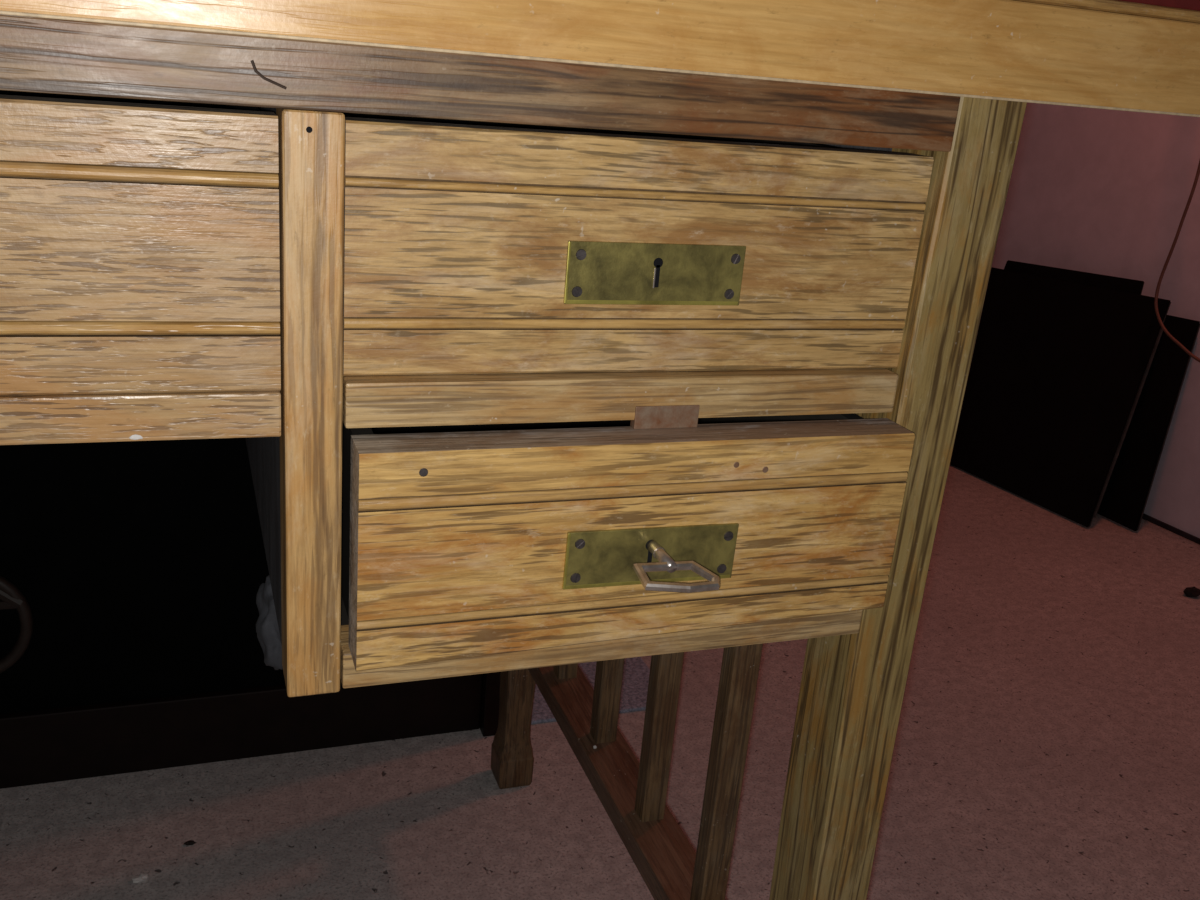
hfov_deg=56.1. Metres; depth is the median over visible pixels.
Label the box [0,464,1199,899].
floor
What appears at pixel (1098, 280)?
board
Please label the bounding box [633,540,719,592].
key
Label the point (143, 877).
chip
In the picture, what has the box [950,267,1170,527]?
board
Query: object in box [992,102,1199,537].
wall
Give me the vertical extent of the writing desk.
0.797 m
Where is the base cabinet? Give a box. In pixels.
[0,438,499,788]
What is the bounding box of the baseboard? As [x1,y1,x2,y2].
[1142,513,1199,544]
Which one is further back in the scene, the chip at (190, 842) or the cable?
the cable
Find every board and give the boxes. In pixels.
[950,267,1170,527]
[1004,260,1143,294]
[1097,315,1199,530]
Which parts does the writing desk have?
panel, kneehole rail, drawer, panel, panel, rail, panel, panel, leg, rail, rail, drawer, drawer, key plate, key plate, strike plate, panel, panel, leg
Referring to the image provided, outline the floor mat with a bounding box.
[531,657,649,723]
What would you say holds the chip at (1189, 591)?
on the floor
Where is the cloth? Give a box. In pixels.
[256,575,282,669]
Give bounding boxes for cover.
[1119,0,1199,10]
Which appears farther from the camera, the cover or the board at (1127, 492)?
the board at (1127, 492)
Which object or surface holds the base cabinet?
on the floor
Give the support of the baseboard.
attached to the wall
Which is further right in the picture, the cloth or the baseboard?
the baseboard
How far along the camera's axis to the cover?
0.48 m
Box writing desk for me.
[0,0,1199,899]
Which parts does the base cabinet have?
ring handle, panel, corner post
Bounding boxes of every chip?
[131,874,147,882]
[184,840,195,845]
[1183,587,1199,597]
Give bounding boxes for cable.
[1154,160,1199,361]
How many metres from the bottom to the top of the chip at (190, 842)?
0.004 m

